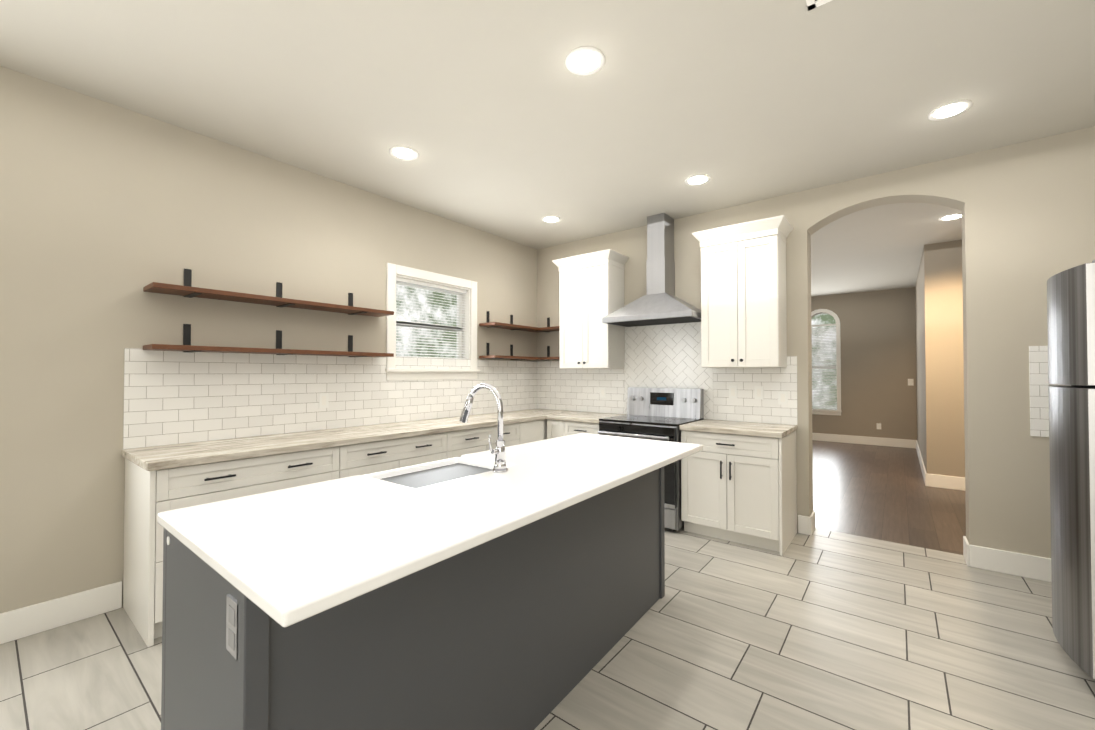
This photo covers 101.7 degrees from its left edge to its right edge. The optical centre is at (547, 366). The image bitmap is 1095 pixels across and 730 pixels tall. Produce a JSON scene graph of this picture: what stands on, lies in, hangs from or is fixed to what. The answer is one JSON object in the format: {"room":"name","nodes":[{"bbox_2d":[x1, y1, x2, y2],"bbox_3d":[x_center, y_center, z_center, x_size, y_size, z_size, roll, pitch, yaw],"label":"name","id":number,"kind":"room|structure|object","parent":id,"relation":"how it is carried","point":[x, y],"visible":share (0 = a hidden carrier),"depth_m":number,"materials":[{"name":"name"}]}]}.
{"room":"kitchen","nodes":[
{"label":"kitchen","id":0,"kind":"room"},
{"bbox_2d":[0,66,536,612],"bbox_3d":[-2.058,-0.051,3.237,0.200,2.880,6.400,-1,-1,38],"label":"wall","id":1,"kind":"structure","parent":0,"point":[108,212],"depth_m":2.57,"materials":[{"name":"paint"}]},
{"bbox_2d":[0,581,121,643],"bbox_3d":[-3.124,1.292,1.685,0.016,0.150,2.215,-1,-1,38],"label":"baseboard","id":2,"kind":"structure","parent":1,"relation":"attached to","point":[19,623],"depth_m":2.36,"materials":[{"name":"white wood"}]},
{"bbox_2d":[143,324,393,356],"bbox_3d":[-1.833,-0.173,3.164,0.244,0.179,1.520,-1,-1,38],"label":"shelf","id":3,"kind":"object","parent":1,"relation":"attached to","point":[187,346],"visible":1,"depth_m":2.93,"materials":[{"name":"brown wood"}]},
{"bbox_2d":[143,269,393,316],"bbox_3d":[-1.833,-0.520,3.169,0.244,0.179,1.520,-1,-1,38],"label":"shelf","id":4,"kind":"object","parent":1,"relation":"attached to","point":[189,291],"visible":1,"depth_m":2.96,"materials":[{"name":"brown wood"}]},
{"bbox_2d":[123,348,536,448],"bbox_3d":[-1.284,0.205,4.051,0.008,0.583,3.757,-1,-1,38],"label":"backsplash","id":5,"kind":"structure","parent":1,"relation":"attached to","point":[175,397],"depth_m":3.24,"materials":[{"name":"white tile"}]},
{"bbox_2d":[319,393,328,407],"bbox_3d":[-1.736,0.263,3.462,0.006,0.116,0.072,-1,-1,38],"label":"electrical outlet plate","id":6,"kind":"object","parent":5,"relation":"attached to","point":[323,400],"visible":1,"depth_m":3.46,"materials":[{"name":"white plastic"}]},
{"bbox_2d":[385,263,479,379],"bbox_3d":[-1.145,-0.389,4.369,0.245,1.030,1.090,-1,-1,38],"label":"window","id":7,"kind":"structure","parent":1,"relation":"in","point":[392,371],"depth_m":4.33,"materials":[{"name":"white wood"}]},
{"bbox_2d":[396,277,466,358],"bbox_3d":[-1.132,-0.399,4.358,0.050,0.808,0.854,-1,-1,38],"label":"blinds","id":8,"kind":"object","parent":7,"relation":"attached to","point":[426,285],"visible":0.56,"depth_m":4.33,"materials":[{"name":"white plastic"}]},
{"bbox_2d":[479,343,558,360],"bbox_3d":[-0.201,-0.169,4.968,0.585,0.179,0.984,-1,-1,38],"label":"corner shelf","id":9,"kind":"object","parent":1,"relation":"attached to","point":[512,357],"visible":0.79,"depth_m":5.03,"materials":[{"name":"brown wood"}]},
{"bbox_2d":[479,311,558,332],"bbox_3d":[-0.201,-0.514,4.973,0.585,0.179,0.984,-1,-1,38],"label":"corner shelf","id":10,"kind":"object","parent":1,"relation":"attached to","point":[512,326],"visible":0.79,"depth_m":5.02,"materials":[{"name":"brown wood"}]},
{"bbox_2d":[0,527,1094,729],"bbox_3d":[-0.026,1.396,1.634,5.350,0.060,6.420,-1,-1,38],"label":"floor","id":11,"kind":"structure","parent":0,"point":[820,629],"depth_m":2.11,"materials":[{"name":"beige tile"}]},
{"bbox_2d":[123,445,349,646],"bbox_3d":[-1.883,0.950,2.772,0.608,0.864,1.008,-1,-1,38],"label":"base cabinet","id":12,"kind":"object","parent":11,"relation":"on","point":[162,478],"depth_m":2.38,"materials":[{"name":"white wood"}]},
{"bbox_2d":[122,409,577,472],"bbox_3d":[-1.035,0.514,3.839,0.633,0.040,3.752,-1,-1,38],"label":"countertop","id":13,"kind":"structure","parent":12,"relation":"on","point":[153,458],"depth_m":2.90,"materials":[{"name":"beige stone"}]},
{"bbox_2d":[350,433,453,475],"bbox_3d":[-1.315,0.961,3.496,0.608,0.864,0.947,-1,-1,38],"label":"base cabinet","id":14,"kind":"object","parent":11,"relation":"on","point":[378,456],"depth_m":3.30,"materials":[{"name":"white wood"}]},
{"bbox_2d":[159,471,664,729],"bbox_3d":[-0.198,0.923,1.987,0.692,0.898,2.231,-1,-1,38],"label":"kitchen island","id":15,"kind":"object","parent":11,"relation":"on","point":[501,586],"depth_m":1.32,"materials":[{"name":"grey wood"}]},
{"bbox_2d":[157,433,702,630],"bbox_3d":[-0.110,0.457,1.935,0.890,0.032,2.260,-1,-1,38],"label":"island countertop","id":16,"kind":"structure","parent":15,"relation":"on","point":[297,555],"depth_m":1.27,"materials":[{"name":"white stone"}]},
{"bbox_2d":[373,459,488,482],"bbox_3d":[-0.466,0.553,1.921,0.388,0.205,0.526,-1,-1,38],"label":"sink","id":17,"kind":"object","parent":16,"relation":"in","point":[425,472],"depth_m":2.01,"materials":[{"name":"silver metal"}]},
{"bbox_2d":[459,383,512,470],"bbox_3d":[-0.294,0.256,1.927,0.272,0.370,0.112,-1,-1,38],"label":"faucet","id":18,"kind":"object","parent":16,"relation":"on","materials":[{"name":"silver metal"}]},
{"bbox_2d":[454,425,521,457],"bbox_3d":[-0.801,0.970,4.150,0.608,0.864,0.947,-1,-1,38],"label":"base cabinet","id":19,"kind":"object","parent":11,"relation":"on","point":[467,441],"depth_m":3.94,"materials":[{"name":"white wood"}]},
{"bbox_2d":[522,421,545,443],"bbox_3d":[-0.409,0.978,4.650,0.608,0.864,0.436,-1,-1,38],"label":"base cabinet","id":20,"kind":"object","parent":11,"relation":"on","point":[532,431],"depth_m":4.50,"materials":[{"name":"white wood"}]},
{"bbox_2d":[546,421,598,438],"bbox_3d":[0.439,0.978,4.673,0.658,0.864,0.608,-1,-1,38],"label":"base cabinet","id":21,"kind":"object","parent":11,"relation":"on","point":[554,429],"depth_m":4.48,"materials":[{"name":"white wood"}]},
{"bbox_2d":[546,413,625,424],"bbox_3d":[0.434,0.526,4.669,0.653,0.040,0.632,-1,-1,38],"label":"countertop","id":22,"kind":"structure","parent":21,"relation":"on","point":[590,418],"depth_m":4.54,"materials":[{"name":"beige stone"}]},
{"bbox_2d":[598,387,703,530],"bbox_3d":[0.956,0.806,4.174,0.760,1.195,0.744,-1,-1,38],"label":"range","id":23,"kind":"object","parent":11,"relation":"on","point":[662,414],"visible":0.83,"depth_m":4.11,"materials":[{"name":"silver metal"}]},
{"bbox_2d":[679,419,796,555],"bbox_3d":[1.601,0.944,3.739,0.776,0.905,0.645,-1,-1,38],"label":"base cabinet","id":24,"kind":"object","parent":11,"relation":"on","point":[738,481],"visible":0.94,"depth_m":3.50,"materials":[{"name":"white wood"}]},
{"bbox_2d":[679,419,796,437],"bbox_3d":[1.605,0.512,3.750,0.776,0.040,0.633,-1,-1,38],"label":"countertop","id":25,"kind":"structure","parent":24,"relation":"on","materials":[{"name":"wood"}]},
{"bbox_2d":[1047,260,1094,678],"bbox_3d":[2.695,0.462,1.831,0.824,1.815,0.582,-1,-1,38],"label":"fridge","id":26,"kind":"object","parent":11,"relation":"on","point":[1071,321],"visible":1,"depth_m":1.93,"materials":[{"name":"silver metal"}]},
{"bbox_2d":[0,0,1094,296],"bbox_3d":[1.835,-1.539,4.049,5.350,0.120,12.450,-1,-1,38],"label":"ceiling","id":27,"kind":"structure","parent":0,"point":[500,118],"depth_m":2.44,"materials":[{"name":"paint"}]},
{"bbox_2d":[389,146,418,160],"bbox_3d":[-1.001,-1.488,3.115,0.196,0.006,0.196,-1,-1,38],"label":"recessed light","id":28,"kind":"object","parent":27,"relation":"in","point":[403,153],"visible":1,"depth_m":3.11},
{"bbox_2d":[541,216,560,222],"bbox_3d":[0.037,-1.469,4.454,0.196,0.006,0.196,-1,-1,38],"label":"recessed light","id":29,"kind":"object","parent":27,"relation":"in","point":[551,219],"visible":1,"depth_m":4.45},
{"bbox_2d":[565,47,604,75],"bbox_3d":[0.185,-1.502,2.196,0.196,0.006,0.196,-1,-1,38],"label":"recessed light","id":30,"kind":"object","parent":27,"relation":"in","point":[583,61],"visible":1,"depth_m":2.19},
{"bbox_2d":[685,174,710,185],"bbox_3d":[1.194,-1.482,3.547,0.196,0.006,0.196,-1,-1,38],"label":"recessed light","id":31,"kind":"object","parent":27,"relation":"in","point":[699,179],"visible":1,"depth_m":3.54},
{"bbox_2d":[806,0,831,10],"bbox_3d":[1.071,-1.504,1.669,0.215,0.016,0.365,-1,-1,38],"label":"ceiling vent","id":32,"kind":"object","parent":27,"relation":"in","point":[812,4],"visible":0.94,"depth_m":1.84,"materials":[{"name":"white metal"}]},
{"bbox_2d":[928,100,972,120],"bbox_3d":[2.350,-1.496,2.607,0.196,0.006,0.196,-1,-1,38],"label":"recessed light","id":33,"kind":"object","parent":27,"relation":"in","point":[950,110],"visible":1,"depth_m":2.60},
{"bbox_2d":[939,213,961,220],"bbox_3d":[3.980,-1.470,4.392,0.196,0.006,0.196,-1,-1,38],"label":"recessed light","id":34,"kind":"object","parent":27,"relation":"in","point":[951,217],"visible":0.9,"depth_m":4.39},
{"bbox_2d":[537,126,1094,557],"bbox_3d":[1.960,-0.039,4.024,5.150,2.880,0.200,-1,-1,38],"label":"wall","id":35,"kind":"structure","parent":0,"point":[1027,208],"depth_m":3.07,"materials":[{"name":"paint"}]},
{"bbox_2d":[552,249,628,368],"bbox_3d":[0.459,-0.574,4.827,0.732,1.193,0.394,-1,-1,38],"label":"upper cabinet","id":36,"kind":"object","parent":35,"relation":"attached to","point":[591,290],"visible":0.98,"depth_m":4.69,"materials":[{"name":"white wood"}]},
{"bbox_2d":[602,213,700,326],"bbox_3d":[1.042,-0.950,4.310,0.896,1.046,0.496,-1,-1,38],"label":"range hood","id":37,"kind":"object","parent":35,"relation":"attached to","point":[660,303],"visible":0.96,"depth_m":4.29,"materials":[{"name":"silver metal"}]},
{"bbox_2d":[624,322,712,419],"bbox_3d":[1.194,0.018,4.492,0.934,0.970,0.008,-1,-1,38],"label":"backsplash","id":38,"kind":"structure","parent":35,"relation":"attached to","point":[664,356],"depth_m":4.48,"materials":[{"name":"tile"}]},
{"bbox_2d":[692,215,792,367],"bbox_3d":[1.685,-0.588,3.865,0.730,1.193,0.394,-1,-1,38],"label":"upper cabinet","id":39,"kind":"object","parent":35,"relation":"attached to","point":[743,299],"visible":1,"depth_m":3.73,"materials":[{"name":"white wood"}]},
{"bbox_2d":[537,346,1070,436],"bbox_3d":[1.820,0.188,3.998,4.942,0.615,0.008,-1,-1,38],"label":"backsplash","id":40,"kind":"structure","parent":35,"relation":"attached to","point":[558,388],"depth_m":4.07,"materials":[{"name":"white tile"}]},
{"bbox_2d":[600,387,605,397],"bbox_3d":[0.613,0.284,4.935,0.072,0.116,0.006,-1,-1,38],"label":"electrical outlet plate","id":41,"kind":"object","parent":40,"relation":"attached to","point":[602,392],"visible":1,"depth_m":4.93,"materials":[{"name":"white plastic"}]},
{"bbox_2d":[729,386,736,397],"bbox_3d":[1.698,0.232,4.084,0.072,0.116,0.006,-1,-1,38],"label":"electrical outlet plate","id":42,"kind":"object","parent":40,"relation":"attached to","point":[732,391],"visible":1,"depth_m":4.08,"materials":[{"name":"white plastic"}]},
{"bbox_2d":[755,386,762,398],"bbox_3d":[1.871,0.230,3.948,0.072,0.116,0.006,-1,-1,38],"label":"electrical outlet plate","id":43,"kind":"object","parent":40,"relation":"attached to","point":[758,392],"visible":1,"depth_m":3.95,"materials":[{"name":"white plastic"}]},
{"bbox_2d":[778,391,787,404],"bbox_3d":[2.021,0.268,3.830,0.072,0.116,0.006,-1,-1,38],"label":"electrical outlet plate","id":44,"kind":"object","parent":40,"relation":"attached to","point":[782,397],"visible":1,"depth_m":3.83,"materials":[{"name":"white plastic"}]},
{"bbox_2d":[964,539,1051,581],"bbox_3d":[3.330,1.308,2.792,1.036,0.150,0.016,-1,-1,38],"label":"baseboard","id":45,"kind":"structure","parent":35,"relation":"attached to","point":[1013,563],"depth_m":2.98,"materials":[{"name":"white wood"}]},
{"bbox_2d":[811,287,916,439],"bbox_3d":[6.147,0.025,8.428,4.000,2.880,0.200,-1,-1,38],"label":"wall","id":46,"kind":"structure","parent":0,"point":[878,346],"depth_m":8.32,"materials":[{"name":"paint"}]},
{"bbox_2d":[811,309,841,415],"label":"window","id":47,"kind":"structure","parent":46,"relation":"in","point":[838,411],"depth_m":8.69,"materials":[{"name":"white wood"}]},
{"bbox_2d":[812,327,836,408],"bbox_3d":[5.477,0.027,8.903,0.480,1.606,0.022,-1,-1,38],"label":"blinds","id":48,"kind":"object","parent":47,"relation":"attached to","point":[823,367],"visible":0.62,"depth_m":8.89,"materials":[{"name":"white plastic"}]},
{"bbox_2d":[812,433,914,447],"bbox_3d":[5.620,1.394,8.684,2.370,0.150,0.016,-1,-1,38],"label":"baseboard","id":49,"kind":"structure","parent":46,"relation":"attached to","point":[905,443],"depth_m":8.40,"materials":[{"name":"white wood"}]},
{"bbox_2d":[908,379,913,385],"bbox_3d":[6.516,0.279,8.004,0.080,0.120,0.006,-1,-1,38],"label":"light switch","id":50,"kind":"object","parent":46,"relation":"attached to","point":[910,382],"visible":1,"depth_m":8.00,"materials":[{"name":"white plastic"}]},
{"bbox_2d":[812,440,965,554],"bbox_3d":[4.348,1.462,6.114,4.000,0.060,6.030,-1,-1,38],"label":"floor","id":51,"kind":"structure","parent":0,"point":[884,493],"depth_m":4.74,"materials":[{"name":"brown wood"}]},
{"bbox_2d":[915,240,964,476],"bbox_3d":[6.086,-0.007,6.220,1.370,2.880,3.350,-1,-1,38],"label":"wall","id":52,"kind":"structure","parent":0,"point":[939,363],"depth_m":5.24,"materials":[{"name":"paint"}]},
{"bbox_2d":[915,440,927,485],"bbox_3d":[5.536,1.364,6.622,0.016,0.150,3.366,-1,-1,38],"label":"baseboard","id":53,"kind":"structure","parent":52,"relation":"attached to","point":[925,475],"depth_m":6.09,"materials":[{"name":"white wood"}]},
{"bbox_2d":[928,474,964,490],"bbox_3d":[4.956,1.340,4.947,1.140,0.150,0.016,-1,-1,38],"label":"baseboard","id":54,"kind":"structure","parent":52,"relation":"attached to","point":[945,481],"depth_m":5.19,"materials":[{"name":"white wood"}]},
{"label":"outside","id":55,"kind":"structure","parent":0,"visible":0},
{"bbox_2d":[396,284,456,358],"bbox_3d":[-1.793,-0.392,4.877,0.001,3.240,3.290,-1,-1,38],"label":"window","id":56,"kind":"structure","parent":55,"point":[403,293],"depth_m":5.31,"materials":[{"name":"clear glass"}]}
]}

